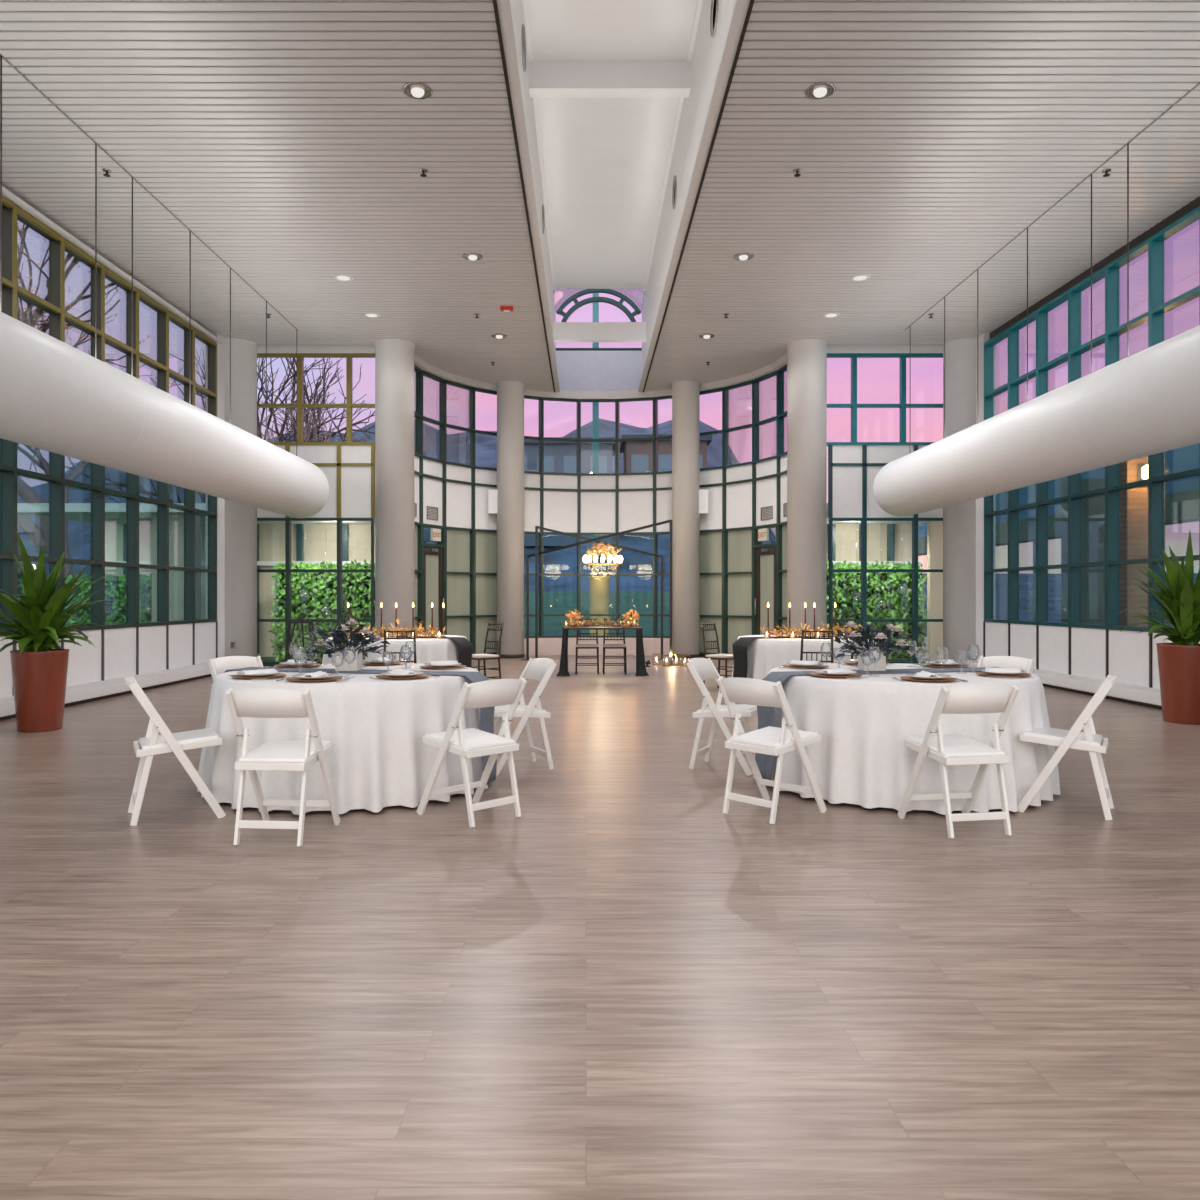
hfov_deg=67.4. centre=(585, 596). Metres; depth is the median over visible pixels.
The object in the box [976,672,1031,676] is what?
charger plate
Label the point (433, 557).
door
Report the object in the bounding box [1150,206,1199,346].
window
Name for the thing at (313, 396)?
bare tree
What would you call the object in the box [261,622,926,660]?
lawn
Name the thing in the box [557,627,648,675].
table
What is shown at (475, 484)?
trim
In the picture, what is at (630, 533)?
window
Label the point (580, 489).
trim
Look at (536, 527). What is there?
canopy frame
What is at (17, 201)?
crown molding
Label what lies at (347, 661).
bowl
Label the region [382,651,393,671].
water goblet
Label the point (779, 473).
trim
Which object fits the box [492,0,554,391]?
trim
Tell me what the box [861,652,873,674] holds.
water goblet
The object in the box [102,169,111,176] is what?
sprinkler
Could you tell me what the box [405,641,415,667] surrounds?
wine glass
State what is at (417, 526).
window
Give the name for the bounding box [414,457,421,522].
trim
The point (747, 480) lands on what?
trim
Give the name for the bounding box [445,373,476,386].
crown molding
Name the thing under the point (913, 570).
window
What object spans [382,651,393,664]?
bowl
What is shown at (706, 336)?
recessed light
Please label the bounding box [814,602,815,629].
taper candle
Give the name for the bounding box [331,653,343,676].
water goblet
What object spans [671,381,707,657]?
column
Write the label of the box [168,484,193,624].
window
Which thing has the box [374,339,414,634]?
column
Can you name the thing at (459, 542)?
window
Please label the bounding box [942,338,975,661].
column
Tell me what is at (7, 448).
window
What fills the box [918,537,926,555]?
beam
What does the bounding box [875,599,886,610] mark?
glass orb
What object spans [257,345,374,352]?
wall
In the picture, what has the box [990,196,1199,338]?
trim
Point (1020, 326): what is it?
window
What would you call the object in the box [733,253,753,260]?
recessed light
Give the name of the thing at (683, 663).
lantern
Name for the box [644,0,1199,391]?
ceiling
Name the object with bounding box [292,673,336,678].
dinner plate
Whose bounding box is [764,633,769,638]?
votive candle
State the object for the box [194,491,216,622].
window
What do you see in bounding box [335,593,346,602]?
glass orb
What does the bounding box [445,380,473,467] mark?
window
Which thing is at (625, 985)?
floor
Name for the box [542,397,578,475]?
window
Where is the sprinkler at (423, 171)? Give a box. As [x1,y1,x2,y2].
[419,169,427,176]
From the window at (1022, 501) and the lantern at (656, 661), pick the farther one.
the lantern at (656, 661)
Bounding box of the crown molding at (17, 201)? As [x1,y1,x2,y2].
[2,186,222,343]
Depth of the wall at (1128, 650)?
13.03 m
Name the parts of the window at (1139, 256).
pane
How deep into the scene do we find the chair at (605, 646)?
15.16 m
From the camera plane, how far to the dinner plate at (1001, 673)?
5.79 m
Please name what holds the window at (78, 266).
in the wall at (84, 661)
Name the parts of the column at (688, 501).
trim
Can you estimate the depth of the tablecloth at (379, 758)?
5.43 m
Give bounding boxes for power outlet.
[230,642,234,648]
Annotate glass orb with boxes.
[299,590,310,601]
[320,605,331,616]
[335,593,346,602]
[851,591,860,602]
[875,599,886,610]
[896,584,907,595]
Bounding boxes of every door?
[424,547,443,634]
[755,547,775,634]
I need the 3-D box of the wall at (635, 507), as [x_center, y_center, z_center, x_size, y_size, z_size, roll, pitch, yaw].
[1.118,-2.075,20.061,0.840,1.280,0.070,0,0,13]
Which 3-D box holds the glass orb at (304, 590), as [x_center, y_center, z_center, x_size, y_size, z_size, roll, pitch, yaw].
[-5.807,-0.813,18.600,0.230,1.815,0.230,0,0,0]
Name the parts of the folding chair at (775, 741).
leg, leg, backrest, seat frame, leg, leg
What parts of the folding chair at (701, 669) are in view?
leg, backrest, leg, seat frame, leg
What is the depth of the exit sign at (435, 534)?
17.82 m
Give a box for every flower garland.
[346,619,445,636]
[561,615,638,626]
[760,622,862,636]
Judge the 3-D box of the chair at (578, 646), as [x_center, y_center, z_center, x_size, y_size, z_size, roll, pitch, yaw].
[0.020,0.824,15.184,0.396,0.924,0.457,0,0,0]
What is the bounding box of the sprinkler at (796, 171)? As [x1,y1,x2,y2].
[793,169,801,176]
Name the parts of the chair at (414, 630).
leg, leg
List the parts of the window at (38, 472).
pane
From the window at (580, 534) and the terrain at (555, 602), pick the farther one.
the terrain at (555, 602)
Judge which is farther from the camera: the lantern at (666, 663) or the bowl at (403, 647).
the lantern at (666, 663)
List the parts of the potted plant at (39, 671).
planter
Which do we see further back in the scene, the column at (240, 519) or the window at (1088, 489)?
the column at (240, 519)
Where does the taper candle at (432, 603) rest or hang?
on the tablecloth at (427, 649)
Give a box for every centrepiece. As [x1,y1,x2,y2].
[303,619,389,670]
[829,620,913,670]
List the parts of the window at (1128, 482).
pane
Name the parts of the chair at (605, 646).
leg, rail, seat, leg, leg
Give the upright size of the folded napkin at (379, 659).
0.032 m
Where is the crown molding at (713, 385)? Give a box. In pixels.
[700,381,722,390]
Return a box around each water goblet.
[295,652,306,674]
[307,647,317,667]
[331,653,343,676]
[358,646,367,666]
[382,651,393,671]
[402,647,409,668]
[833,648,843,668]
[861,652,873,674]
[914,647,925,667]
[917,653,929,670]
[955,651,967,673]
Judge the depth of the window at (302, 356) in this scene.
16.30 m
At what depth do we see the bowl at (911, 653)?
6.63 m
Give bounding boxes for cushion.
[472,654,498,657]
[576,644,597,646]
[603,644,625,646]
[706,654,732,657]
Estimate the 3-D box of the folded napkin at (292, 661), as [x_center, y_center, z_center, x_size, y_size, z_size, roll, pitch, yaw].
[-2.126,0.479,6.644,0.211,0.032,0.099,0,0,40]
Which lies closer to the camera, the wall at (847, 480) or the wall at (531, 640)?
the wall at (847, 480)
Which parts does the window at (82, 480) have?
pane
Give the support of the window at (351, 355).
in the wall at (355, 480)
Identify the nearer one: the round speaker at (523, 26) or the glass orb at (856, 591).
the round speaker at (523, 26)
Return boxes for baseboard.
[0,662,210,716]
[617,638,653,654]
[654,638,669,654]
[962,660,1161,705]
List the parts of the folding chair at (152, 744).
backrest, leg, leg, leg, seat frame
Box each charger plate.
[231,673,285,678]
[274,663,321,667]
[286,676,342,681]
[364,661,401,664]
[376,674,428,678]
[420,665,465,668]
[782,664,828,667]
[809,672,861,677]
[843,661,887,664]
[900,676,956,681]
[922,663,968,666]
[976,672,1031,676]
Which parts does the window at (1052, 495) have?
pane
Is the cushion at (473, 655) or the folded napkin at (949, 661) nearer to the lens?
the folded napkin at (949, 661)
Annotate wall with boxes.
[0,333,224,697]
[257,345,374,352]
[257,445,370,517]
[414,455,418,521]
[423,458,441,525]
[446,464,470,528]
[475,469,496,529]
[524,473,539,531]
[524,638,541,655]
[542,638,578,654]
[544,474,576,532]
[556,351,641,390]
[579,638,616,654]
[581,476,615,532]
[619,474,652,531]
[656,473,671,531]
[700,469,721,529]
[726,464,751,528]
[756,458,776,525]
[780,455,786,522]
[827,345,942,352]
[833,445,942,517]
[976,333,1199,688]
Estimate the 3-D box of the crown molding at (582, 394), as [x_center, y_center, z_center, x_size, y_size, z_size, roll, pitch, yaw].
[0.270,-4.503,20.140,0.860,0.175,0.170,0,0,0]
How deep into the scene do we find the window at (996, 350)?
15.26 m
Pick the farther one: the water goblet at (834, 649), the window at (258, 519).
the window at (258, 519)
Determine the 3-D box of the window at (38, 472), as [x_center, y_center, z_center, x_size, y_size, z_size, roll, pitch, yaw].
[-6.425,-0.990,10.473,0.150,2.830,0.914,0,0,0]
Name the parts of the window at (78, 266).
pane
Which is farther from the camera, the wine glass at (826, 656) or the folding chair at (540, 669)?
the folding chair at (540, 669)
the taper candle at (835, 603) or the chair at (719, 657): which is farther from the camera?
the chair at (719, 657)
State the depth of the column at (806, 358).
15.90 m
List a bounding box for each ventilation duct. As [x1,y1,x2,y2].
[0,53,328,517]
[873,82,1199,516]
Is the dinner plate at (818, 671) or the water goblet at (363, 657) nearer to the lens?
the dinner plate at (818, 671)
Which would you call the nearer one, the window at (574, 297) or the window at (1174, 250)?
the window at (1174, 250)
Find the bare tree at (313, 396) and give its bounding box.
[257,358,374,441]
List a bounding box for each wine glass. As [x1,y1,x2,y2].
[289,642,300,668]
[293,647,305,673]
[343,647,355,677]
[400,645,411,669]
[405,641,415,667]
[820,643,831,669]
[868,647,880,676]
[906,641,916,666]
[936,647,948,663]
[967,644,979,672]
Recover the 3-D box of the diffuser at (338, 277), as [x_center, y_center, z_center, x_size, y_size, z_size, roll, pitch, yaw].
[-3.450,-4.532,12.800,0.180,0.016,0.180,0,0,0]
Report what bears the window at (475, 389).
in the wall at (483, 519)
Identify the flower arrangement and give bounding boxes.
[565,609,583,626]
[622,609,638,626]
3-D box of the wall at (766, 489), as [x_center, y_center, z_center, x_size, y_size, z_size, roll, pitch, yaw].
[3.639,-2.075,17.930,0.070,1.280,0.840,0,0,-23]
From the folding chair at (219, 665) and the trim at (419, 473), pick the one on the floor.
the folding chair at (219, 665)
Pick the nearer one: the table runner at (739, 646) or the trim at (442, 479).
the table runner at (739, 646)
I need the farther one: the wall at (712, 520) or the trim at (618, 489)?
the trim at (618, 489)
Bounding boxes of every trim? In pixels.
[0,674,211,720]
[13,622,217,695]
[285,445,374,517]
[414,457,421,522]
[422,458,444,525]
[422,523,444,634]
[445,463,473,528]
[474,468,496,528]
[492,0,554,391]
[522,0,555,289]
[524,474,541,531]
[542,474,578,532]
[579,475,616,532]
[617,474,653,532]
[643,0,754,391]
[644,0,702,289]
[654,474,671,531]
[700,468,723,528]
[724,463,752,528]
[753,463,776,525]
[753,523,776,634]
[777,457,786,522]
[828,445,917,517]
[983,622,1151,687]
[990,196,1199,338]
[1042,683,1161,709]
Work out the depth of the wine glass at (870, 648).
5.82 m
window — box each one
[0,438,14,632]
[2,195,14,317]
[15,205,62,341]
[15,442,62,630]
[63,238,102,360]
[63,455,102,631]
[103,265,137,377]
[103,466,137,628]
[138,289,167,392]
[138,476,167,626]
[168,310,193,405]
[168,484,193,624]
[194,328,216,416]
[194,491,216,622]
[257,353,298,444]
[257,518,286,664]
[287,518,338,663]
[299,353,348,444]
[339,518,373,628]
[349,353,374,444]
[414,364,421,456]
[414,521,421,632]
[422,370,444,462]
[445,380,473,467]
[445,526,473,653]
[474,388,496,470]
[474,529,496,654]
[524,395,541,473]
[524,531,541,637]
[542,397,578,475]
[542,532,578,637]
[556,289,641,350]
[579,399,616,475]
[579,533,616,637]
[617,397,653,475]
[617,532,653,637]
[654,395,671,473]
[654,532,669,637]
[700,387,723,470]
[700,529,723,654]
[724,380,752,467]
[724,526,752,653]
[753,370,776,462]
[777,364,786,456]
[777,521,786,633]
[827,353,854,445]
[829,518,864,630]
[855,353,903,444]
[865,518,915,663]
[904,353,942,444]
[916,518,942,663]
[984,328,1017,419]
[984,491,1008,622]
[1009,310,1046,408]
[1009,484,1036,624]
[1037,290,1068,396]
[1037,476,1068,626]
[1069,265,1117,382]
[1069,466,1106,628]
[1107,238,1149,365]
[1107,456,1149,631]
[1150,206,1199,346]
[1150,443,1199,631]
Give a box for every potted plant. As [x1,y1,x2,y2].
[0,531,113,731]
[1116,531,1199,724]
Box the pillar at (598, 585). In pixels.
[588,573,610,634]
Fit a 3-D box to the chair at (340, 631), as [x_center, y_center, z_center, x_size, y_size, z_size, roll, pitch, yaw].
[-2.626,0.824,10.267,0.396,0.924,0.457,0,0,10]
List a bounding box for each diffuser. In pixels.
[337,276,349,279]
[366,314,377,316]
[825,314,836,316]
[854,276,866,279]
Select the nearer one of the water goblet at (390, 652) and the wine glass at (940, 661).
the wine glass at (940, 661)
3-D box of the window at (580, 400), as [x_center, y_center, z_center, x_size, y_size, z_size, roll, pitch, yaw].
[0.270,-3.565,20.135,0.840,1.700,0.120,0,0,0]
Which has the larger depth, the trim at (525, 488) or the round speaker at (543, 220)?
the trim at (525, 488)
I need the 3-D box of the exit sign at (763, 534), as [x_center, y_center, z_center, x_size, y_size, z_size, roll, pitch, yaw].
[3.522,-1.235,17.880,0.065,0.240,0.300,0,0,-23]
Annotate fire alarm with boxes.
[500,306,512,311]
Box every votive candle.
[436,632,441,638]
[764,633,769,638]
[790,632,795,638]
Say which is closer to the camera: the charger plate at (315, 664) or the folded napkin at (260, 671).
the folded napkin at (260, 671)
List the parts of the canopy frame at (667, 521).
post, post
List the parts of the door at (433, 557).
pane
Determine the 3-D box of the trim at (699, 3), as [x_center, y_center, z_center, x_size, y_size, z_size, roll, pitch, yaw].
[1.225,-6.390,9.850,0.050,0.030,17.700,0,0,0]
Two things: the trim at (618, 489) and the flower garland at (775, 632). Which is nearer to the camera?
the flower garland at (775, 632)
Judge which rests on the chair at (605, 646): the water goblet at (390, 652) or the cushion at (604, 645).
the cushion at (604, 645)
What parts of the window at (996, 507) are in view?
pane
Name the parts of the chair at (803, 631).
leg, leg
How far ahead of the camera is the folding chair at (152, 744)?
5.15 m
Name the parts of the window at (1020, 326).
pane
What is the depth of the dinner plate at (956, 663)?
6.58 m
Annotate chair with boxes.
[124,676,225,825]
[207,656,262,680]
[226,688,339,846]
[334,631,365,659]
[384,629,416,662]
[416,678,526,827]
[472,623,503,678]
[494,658,556,775]
[575,618,598,673]
[603,618,626,673]
[686,658,756,775]
[700,623,732,687]
[717,677,826,823]
[800,629,833,662]
[897,685,1018,838]
[977,656,1034,673]
[1017,675,1118,820]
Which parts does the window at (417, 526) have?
pane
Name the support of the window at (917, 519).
in the wall at (847, 480)
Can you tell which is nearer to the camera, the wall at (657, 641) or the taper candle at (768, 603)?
the taper candle at (768, 603)
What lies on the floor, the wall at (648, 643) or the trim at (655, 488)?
the wall at (648, 643)
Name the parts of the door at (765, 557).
pane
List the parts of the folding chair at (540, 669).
leg, seat frame, leg, backrest, leg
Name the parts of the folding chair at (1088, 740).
seat frame, leg, leg, leg, backrest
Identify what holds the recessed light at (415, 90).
in the ceiling at (285, 135)
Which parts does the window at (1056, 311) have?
pane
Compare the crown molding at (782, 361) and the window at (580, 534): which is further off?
the window at (580, 534)
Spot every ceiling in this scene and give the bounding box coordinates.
[0,0,553,391]
[527,0,697,288]
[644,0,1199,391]
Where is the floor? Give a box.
[0,655,1199,1199]
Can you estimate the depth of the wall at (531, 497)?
19.82 m
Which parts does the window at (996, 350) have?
pane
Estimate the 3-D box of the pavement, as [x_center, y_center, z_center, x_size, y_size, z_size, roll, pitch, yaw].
[10.650,1.350,15.000,6.700,0.070,30.000,0,0,0]
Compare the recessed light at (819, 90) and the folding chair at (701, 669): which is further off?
the recessed light at (819, 90)
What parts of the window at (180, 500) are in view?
pane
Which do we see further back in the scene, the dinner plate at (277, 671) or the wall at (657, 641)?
the wall at (657, 641)
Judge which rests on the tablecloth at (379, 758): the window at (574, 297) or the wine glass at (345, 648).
the wine glass at (345, 648)
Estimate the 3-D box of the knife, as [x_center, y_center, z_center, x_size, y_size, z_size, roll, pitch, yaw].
[-1.977,0.508,5.611,0.220,0.006,0.016,0,0,-44]
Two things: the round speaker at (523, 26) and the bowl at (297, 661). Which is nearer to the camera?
the bowl at (297, 661)
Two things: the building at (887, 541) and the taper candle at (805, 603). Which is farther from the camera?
the building at (887, 541)
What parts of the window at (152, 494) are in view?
pane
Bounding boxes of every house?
[524,437,614,546]
[620,434,711,535]
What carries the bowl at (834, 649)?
on the water goblet at (834, 649)
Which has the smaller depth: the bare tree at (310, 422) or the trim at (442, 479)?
the trim at (442, 479)
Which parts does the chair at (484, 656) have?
seat, leg, rail, leg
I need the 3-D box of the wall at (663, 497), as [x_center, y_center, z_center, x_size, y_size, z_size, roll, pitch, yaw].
[1.920,-2.075,19.767,0.840,1.280,0.070,0,0,27]
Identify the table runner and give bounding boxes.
[212,667,496,784]
[349,635,472,667]
[732,635,852,677]
[755,667,1022,786]
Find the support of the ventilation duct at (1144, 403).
hanging from the ceiling at (947, 128)
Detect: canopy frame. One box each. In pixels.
[522,520,677,665]
[535,526,667,659]
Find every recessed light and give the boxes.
[333,274,352,281]
[363,313,379,317]
[402,82,432,98]
[463,253,482,260]
[491,333,506,338]
[699,333,714,338]
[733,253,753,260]
[805,82,835,98]
[823,313,839,317]
[850,274,869,281]
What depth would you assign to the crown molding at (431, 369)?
17.86 m
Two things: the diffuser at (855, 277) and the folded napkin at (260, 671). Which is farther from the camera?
the diffuser at (855, 277)
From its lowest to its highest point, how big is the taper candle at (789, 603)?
0.445 m
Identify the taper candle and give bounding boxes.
[380,602,381,630]
[393,603,396,636]
[412,604,413,627]
[430,603,433,636]
[442,602,445,636]
[767,603,769,636]
[789,603,790,635]
[804,603,807,636]
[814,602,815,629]
[834,603,835,635]
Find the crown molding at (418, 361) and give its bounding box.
[414,354,426,369]
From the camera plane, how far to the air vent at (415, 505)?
17.23 m
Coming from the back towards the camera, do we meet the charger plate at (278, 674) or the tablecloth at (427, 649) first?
the tablecloth at (427, 649)
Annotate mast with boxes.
[593,293,598,571]
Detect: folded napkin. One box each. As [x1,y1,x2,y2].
[240,668,277,673]
[285,659,310,663]
[302,671,327,676]
[370,657,388,662]
[387,669,415,674]
[427,661,458,664]
[789,660,820,665]
[820,668,851,672]
[915,671,938,676]
[932,659,955,664]
[985,667,1021,672]
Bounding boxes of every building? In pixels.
[257,518,374,656]
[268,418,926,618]
[775,503,942,660]
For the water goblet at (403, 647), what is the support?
on the tablecloth at (379, 758)
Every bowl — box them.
[289,642,300,655]
[293,647,305,663]
[295,652,306,665]
[307,647,317,659]
[331,653,343,666]
[343,647,355,663]
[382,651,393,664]
[400,645,411,660]
[402,647,409,657]
[405,641,415,654]
[820,643,831,657]
[833,648,843,660]
[861,652,873,665]
[868,647,880,662]
[906,641,916,654]
[914,647,925,659]
[955,651,967,663]
[967,644,979,659]
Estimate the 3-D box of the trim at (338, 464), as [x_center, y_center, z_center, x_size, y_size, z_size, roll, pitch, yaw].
[-5.062,-2.095,16.320,2.475,1.320,0.040,0,0,0]
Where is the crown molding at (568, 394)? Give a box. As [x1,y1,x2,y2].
[542,390,578,398]
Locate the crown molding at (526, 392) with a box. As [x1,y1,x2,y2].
[524,389,541,396]
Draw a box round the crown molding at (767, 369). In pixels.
[749,363,775,379]
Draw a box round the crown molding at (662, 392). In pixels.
[654,389,671,396]
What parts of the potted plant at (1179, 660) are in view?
planter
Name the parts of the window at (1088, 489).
pane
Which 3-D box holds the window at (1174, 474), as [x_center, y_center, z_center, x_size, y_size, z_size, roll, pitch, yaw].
[6.925,-0.990,10.473,0.150,2.830,0.914,0,0,0]
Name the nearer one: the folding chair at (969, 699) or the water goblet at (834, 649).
the folding chair at (969, 699)
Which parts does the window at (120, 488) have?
pane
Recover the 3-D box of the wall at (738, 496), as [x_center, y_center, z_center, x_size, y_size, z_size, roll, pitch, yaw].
[3.216,-2.075,18.672,0.070,1.280,0.840,0,0,-36]
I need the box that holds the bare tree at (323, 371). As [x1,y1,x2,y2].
[258,358,369,441]
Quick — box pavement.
[922,637,926,660]
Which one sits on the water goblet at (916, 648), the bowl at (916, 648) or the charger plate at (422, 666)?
the bowl at (916, 648)
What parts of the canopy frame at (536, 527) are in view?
post, post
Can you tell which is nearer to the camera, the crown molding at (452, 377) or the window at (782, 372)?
the window at (782, 372)
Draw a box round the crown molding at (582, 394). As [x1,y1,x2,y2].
[579,391,616,398]
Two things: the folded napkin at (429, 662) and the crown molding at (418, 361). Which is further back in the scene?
the crown molding at (418, 361)
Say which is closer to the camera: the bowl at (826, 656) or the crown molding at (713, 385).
the bowl at (826, 656)
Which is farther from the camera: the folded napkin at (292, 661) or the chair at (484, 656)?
the chair at (484, 656)
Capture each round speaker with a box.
[522,24,525,71]
[542,204,544,233]
[672,175,676,208]
[710,0,717,37]
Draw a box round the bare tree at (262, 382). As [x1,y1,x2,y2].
[257,358,331,441]
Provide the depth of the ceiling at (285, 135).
9.40 m
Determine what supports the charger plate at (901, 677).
on the tablecloth at (861, 757)
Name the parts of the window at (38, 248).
pane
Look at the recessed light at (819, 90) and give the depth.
8.04 m
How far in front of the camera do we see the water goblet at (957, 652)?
6.05 m
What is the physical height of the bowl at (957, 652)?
0.090 m
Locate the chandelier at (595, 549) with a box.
[583,541,622,575]
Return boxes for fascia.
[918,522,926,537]
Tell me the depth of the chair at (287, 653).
14.26 m
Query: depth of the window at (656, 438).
19.88 m
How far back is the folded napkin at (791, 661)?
6.54 m
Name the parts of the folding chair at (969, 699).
leg, leg, seat frame, backrest, leg, leg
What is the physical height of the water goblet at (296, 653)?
0.150 m
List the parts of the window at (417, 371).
pane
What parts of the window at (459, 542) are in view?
pane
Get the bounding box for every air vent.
[414,503,416,516]
[426,506,437,520]
[761,506,772,520]
[783,503,786,516]
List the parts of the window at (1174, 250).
pane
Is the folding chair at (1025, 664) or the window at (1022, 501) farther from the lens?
the window at (1022, 501)
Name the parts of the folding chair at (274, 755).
leg, leg, backrest, seat frame, leg, leg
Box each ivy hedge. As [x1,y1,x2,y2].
[268,559,374,660]
[827,560,926,660]
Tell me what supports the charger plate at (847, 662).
on the tablecloth at (861, 757)
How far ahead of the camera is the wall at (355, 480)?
16.34 m
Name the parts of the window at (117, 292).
pane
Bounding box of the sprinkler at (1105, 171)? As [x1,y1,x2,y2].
[1102,169,1110,176]
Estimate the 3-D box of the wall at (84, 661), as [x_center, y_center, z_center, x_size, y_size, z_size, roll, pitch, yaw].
[-6.450,-1.657,7.774,0.200,5.885,17.452,0,0,0]
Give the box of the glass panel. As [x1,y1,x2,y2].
[553,289,645,311]
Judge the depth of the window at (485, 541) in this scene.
19.23 m
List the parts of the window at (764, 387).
pane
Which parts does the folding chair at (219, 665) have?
leg, backrest, leg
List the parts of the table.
leg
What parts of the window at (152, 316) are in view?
pane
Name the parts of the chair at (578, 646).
leg, seat, rail, leg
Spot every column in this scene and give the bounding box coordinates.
[224,338,257,656]
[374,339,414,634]
[488,381,524,657]
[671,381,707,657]
[786,339,827,634]
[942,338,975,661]
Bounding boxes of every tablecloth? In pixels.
[197,663,487,814]
[322,634,466,663]
[732,634,875,679]
[753,663,1059,814]
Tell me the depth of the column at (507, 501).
18.95 m
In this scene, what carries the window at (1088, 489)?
in the wall at (1128, 650)
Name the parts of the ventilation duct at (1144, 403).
hanger rod, hanger rod, hanger rod, hanger rod, ceiling rail, hanger rod, hanger rod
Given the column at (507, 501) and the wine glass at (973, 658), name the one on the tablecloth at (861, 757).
the wine glass at (973, 658)
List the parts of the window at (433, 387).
pane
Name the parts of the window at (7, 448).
pane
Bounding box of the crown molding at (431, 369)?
[423,363,448,378]
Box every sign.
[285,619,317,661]
[430,528,440,540]
[758,528,768,540]
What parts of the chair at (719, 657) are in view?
leg, rail, leg, seat, leg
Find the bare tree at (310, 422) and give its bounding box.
[257,382,360,441]
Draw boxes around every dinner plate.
[237,671,279,675]
[280,661,316,665]
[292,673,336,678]
[364,659,396,662]
[381,671,423,676]
[425,663,460,666]
[787,662,823,665]
[815,670,855,674]
[905,673,950,678]
[926,661,960,665]
[981,670,1025,674]
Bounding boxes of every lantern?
[652,654,659,664]
[662,655,671,665]
[672,654,681,664]
[680,655,689,666]
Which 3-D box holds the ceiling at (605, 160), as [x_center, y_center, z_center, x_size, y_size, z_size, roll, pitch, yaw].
[0.285,-6.420,9.850,1.930,0.030,17.700,0,0,0]
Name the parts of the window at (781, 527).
pane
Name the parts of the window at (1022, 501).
pane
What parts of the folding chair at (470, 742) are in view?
leg, leg, seat frame, backrest, leg, leg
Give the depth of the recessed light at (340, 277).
12.78 m
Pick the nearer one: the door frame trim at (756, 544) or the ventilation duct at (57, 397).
the ventilation duct at (57, 397)
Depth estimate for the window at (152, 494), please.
13.43 m
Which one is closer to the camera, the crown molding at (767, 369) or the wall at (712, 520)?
the crown molding at (767, 369)
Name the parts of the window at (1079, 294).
pane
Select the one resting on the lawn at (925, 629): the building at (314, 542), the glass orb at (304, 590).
the building at (314, 542)
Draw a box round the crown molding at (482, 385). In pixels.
[474,381,496,390]
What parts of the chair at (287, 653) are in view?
leg, leg, leg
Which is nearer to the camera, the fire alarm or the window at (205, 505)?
the fire alarm
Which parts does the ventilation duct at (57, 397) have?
hanger rod, hanger rod, hanger rod, ceiling rail, hanger rod, hanger rod, hanger rod, hanger rod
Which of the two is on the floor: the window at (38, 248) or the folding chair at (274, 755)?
the folding chair at (274, 755)
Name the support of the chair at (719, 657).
on the floor
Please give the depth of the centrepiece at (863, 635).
6.24 m
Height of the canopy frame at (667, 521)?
2.742 m
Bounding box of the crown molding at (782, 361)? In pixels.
[773,354,786,369]
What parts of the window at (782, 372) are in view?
pane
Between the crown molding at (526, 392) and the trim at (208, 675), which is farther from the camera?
the crown molding at (526, 392)
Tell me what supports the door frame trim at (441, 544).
attached to the wall at (432, 488)
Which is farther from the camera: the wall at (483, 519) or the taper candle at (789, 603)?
the wall at (483, 519)
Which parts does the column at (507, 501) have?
trim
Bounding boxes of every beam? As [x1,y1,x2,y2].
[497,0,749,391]
[529,61,690,97]
[553,322,645,341]
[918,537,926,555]
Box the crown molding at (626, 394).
[617,390,653,398]
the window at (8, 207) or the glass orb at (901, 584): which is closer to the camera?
the window at (8, 207)
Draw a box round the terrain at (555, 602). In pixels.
[524,591,669,635]
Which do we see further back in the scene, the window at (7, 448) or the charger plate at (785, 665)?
the window at (7, 448)
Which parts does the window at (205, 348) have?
pane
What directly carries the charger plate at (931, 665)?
on the tablecloth at (861, 757)
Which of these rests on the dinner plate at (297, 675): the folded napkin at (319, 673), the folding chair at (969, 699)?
the folded napkin at (319, 673)
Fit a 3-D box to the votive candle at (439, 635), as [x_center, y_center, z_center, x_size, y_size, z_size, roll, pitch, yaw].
[-1.810,0.470,11.100,0.072,0.085,0.072,0,0,0]
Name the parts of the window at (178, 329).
pane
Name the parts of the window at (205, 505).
pane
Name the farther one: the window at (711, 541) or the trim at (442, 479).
the window at (711, 541)
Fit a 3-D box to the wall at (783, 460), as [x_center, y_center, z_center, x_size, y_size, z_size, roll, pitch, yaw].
[3.879,-2.075,17.110,0.070,1.280,0.840,0,0,-10]
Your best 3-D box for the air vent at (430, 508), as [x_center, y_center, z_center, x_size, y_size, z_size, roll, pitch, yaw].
[-3.057,-1.665,17.912,0.017,0.260,0.400,0,0,23]
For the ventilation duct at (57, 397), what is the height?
3.197 m
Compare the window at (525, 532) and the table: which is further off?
the window at (525, 532)
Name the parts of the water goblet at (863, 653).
stem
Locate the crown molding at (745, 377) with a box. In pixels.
[721,373,752,386]
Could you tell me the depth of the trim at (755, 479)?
18.26 m
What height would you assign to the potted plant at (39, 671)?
1.904 m
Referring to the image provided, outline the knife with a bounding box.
[251,677,285,679]
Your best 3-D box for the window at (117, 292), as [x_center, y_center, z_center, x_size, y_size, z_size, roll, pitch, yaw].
[-6.423,-3.560,12.301,0.154,1.616,0.914,0,0,0]
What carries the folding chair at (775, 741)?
on the floor

